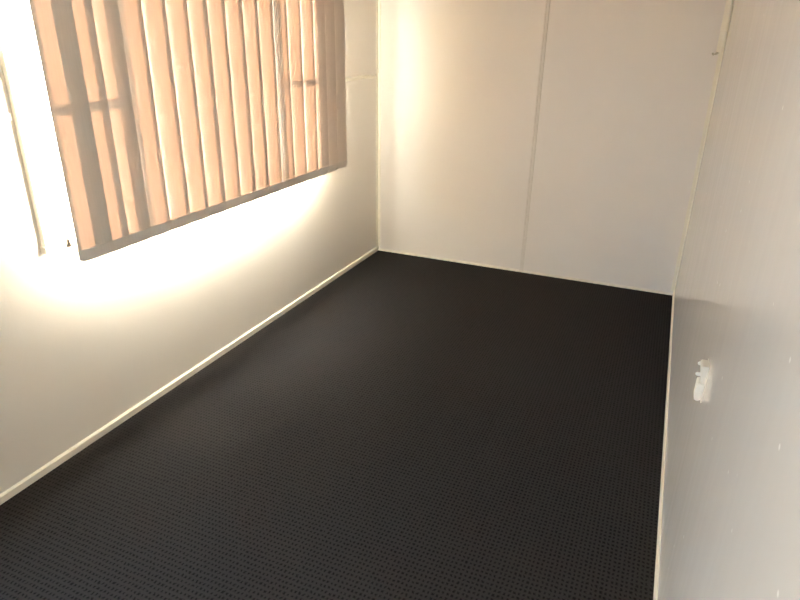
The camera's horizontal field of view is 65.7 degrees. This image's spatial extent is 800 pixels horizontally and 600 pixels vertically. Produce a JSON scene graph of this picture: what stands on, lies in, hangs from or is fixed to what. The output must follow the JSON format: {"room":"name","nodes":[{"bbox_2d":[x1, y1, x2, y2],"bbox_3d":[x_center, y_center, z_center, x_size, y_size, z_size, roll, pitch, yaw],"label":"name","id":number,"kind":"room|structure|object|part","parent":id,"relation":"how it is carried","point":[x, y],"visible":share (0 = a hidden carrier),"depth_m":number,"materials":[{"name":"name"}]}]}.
{"room":"empty room","nodes":[
{"label":"empty room","id":0,"kind":"room"},
{"bbox_2d":[0,0,375,493],"bbox_3d":[-1.384,-0.474,2.170,0.060,2.420,6.120,10,25,21],"label":"wall","id":1,"kind":"structure","parent":0,"point":[82,344],"depth_m":2.89,"materials":[{"name":"beige paint"}]},
{"bbox_2d":[0,113,12,121],"bbox_3d":[-1.620,-0.375,1.520,0.006,0.026,1.440,10,25,21],"label":"strip","id":2,"kind":"object","parent":1,"relation":"attached to","point":[5,117],"visible":1,"depth_m":2.11,"materials":[{"name":"white"}]},
{"bbox_2d":[0,0,76,253],"bbox_3d":[-0.963,-1.030,2.945,0.081,1.100,1.960,10,25,21],"label":"window","id":3,"kind":"structure","parent":1,"relation":"in","point":[54,238],"depth_m":2.22,"materials":[{"name":"white metal"}]},
{"bbox_3d":[-0.952,-0.533,3.147,0.038,0.028,1.960,10,25,21],"label":"sill","id":4,"kind":"part","parent":3,"relation":"part of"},
{"bbox_3d":[-0.980,-1.038,2.950,0.043,1.060,1.900,10,25,21],"label":"frame","id":5,"kind":"part","parent":3,"relation":"part of","materials":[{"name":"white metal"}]},
{"bbox_2d":[19,0,346,261],"bbox_3d":[-0.802,-1.162,3.039,0.154,1.344,2.340,10,25,21],"label":"vertical blind","id":6,"kind":"object","parent":1,"relation":"attached to","point":[167,115],"visible":1,"depth_m":2.69,"materials":[{"name":"beige fabric"}]},
{"bbox_3d":[-1.209,-0.777,2.033,0.004,1.200,0.003,10,25,21],"label":"pull cord","id":7,"kind":"part","parent":6,"relation":"part of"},
{"bbox_2d":[0,246,378,504],"bbox_3d":[-1.369,0.629,2.625,0.012,0.034,6.000,10,25,21],"label":"baseboard","id":8,"kind":"structure","parent":1,"relation":"attached to","point":[15,489],"depth_m":3.00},
{"bbox_2d":[346,74,376,80],"bbox_3d":[-0.368,-1.497,4.203,0.006,0.026,0.974,10,25,21],"label":"strip","id":9,"kind":"object","parent":1,"relation":"attached to","point":[374,75],"visible":0.5,"depth_m":4.40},
{"bbox_2d":[0,250,672,599],"bbox_3d":[-0.319,0.874,2.237,2.420,0.080,6.120,10,25,21],"label":"floor","id":10,"kind":"structure","parent":0,"point":[413,427],"depth_m":2.60,"materials":[{"name":"grey carpet"}]},
{"bbox_2d":[378,0,725,294],"bbox_3d":[0.898,-1.350,4.315,2.300,2.420,0.060,10,25,21],"label":"wall","id":11,"kind":"structure","parent":0,"point":[627,84],"depth_m":4.32,"materials":[{"name":"beige paint"}]},
{"bbox_2d":[376,0,380,246],"bbox_3d":[-0.163,-1.541,4.679,0.026,2.386,0.026,10,25,21],"label":"strip","id":12,"kind":"object","parent":11,"relation":"attached to","point":[378,2],"visible":1,"depth_m":4.74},
{"bbox_2d":[378,249,671,294],"bbox_3d":[0.867,-0.231,4.757,2.278,0.014,0.008,10,25,21],"label":"baseboard","id":13,"kind":"structure","parent":11,"relation":"attached to","point":[444,259],"depth_m":4.70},
{"bbox_2d":[520,0,549,270],"bbox_3d":[0.948,-1.333,4.261,0.030,2.406,0.005,10,25,21],"label":"strip","id":14,"kind":"object","parent":11,"relation":"attached to","point":[547,5],"visible":1,"depth_m":4.32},
{"bbox_2d":[671,0,733,290],"bbox_3d":[1.927,-1.158,3.866,0.024,2.390,0.024,10,25,21],"label":"strip","id":15,"kind":"object","parent":11,"relation":"attached to","point":[720,55],"visible":0.94,"depth_m":3.99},
{"bbox_2d":[716,0,732,52],"bbox_3d":[1.927,-1.873,3.561,0.036,0.835,0.026,10,25,21],"label":"strip","id":16,"kind":"object","parent":11,"relation":"attached to","point":[728,6],"visible":1,"depth_m":3.66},
{"bbox_2d":[657,0,799,599],"bbox_3d":[0.784,-0.078,1.325,0.060,2.420,6.120,10,25,21],"label":"wall","id":17,"kind":"structure","parent":0,"point":[730,529],"depth_m":1.35,"materials":[{"name":"white paint"}]},
{"bbox_2d":[653,290,674,599],"bbox_3d":[0.735,1.008,1.802,0.007,0.046,6.000,10,25,21],"label":"baseboard","id":18,"kind":"structure","parent":17,"relation":"attached to","point":[656,578],"depth_m":2.50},
{"bbox_2d":[694,359,709,402],"bbox_3d":[0.844,0.223,1.739,0.026,0.113,0.064,10,25,21],"label":"wall outlet","id":19,"kind":"object","parent":17,"relation":"attached to","point":[700,384],"visible":1,"depth_m":1.72,"materials":[{"name":"beige plastic"}]},
{"bbox_3d":[0.842,0.251,1.745,0.018,0.056,0.042,10,25,21],"label":"lever","id":20,"kind":"part","parent":19,"relation":"part of","materials":[{"name":"white plastic"}]},
{"label":"outside","id":21,"kind":"structure","parent":0,"visible":0},
{"bbox_2d":[15,72,52,227],"bbox_3d":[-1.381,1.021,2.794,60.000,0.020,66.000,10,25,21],"label":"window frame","id":22,"kind":"structure","parent":21,"point":[18,74],"depth_m":11.26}
]}

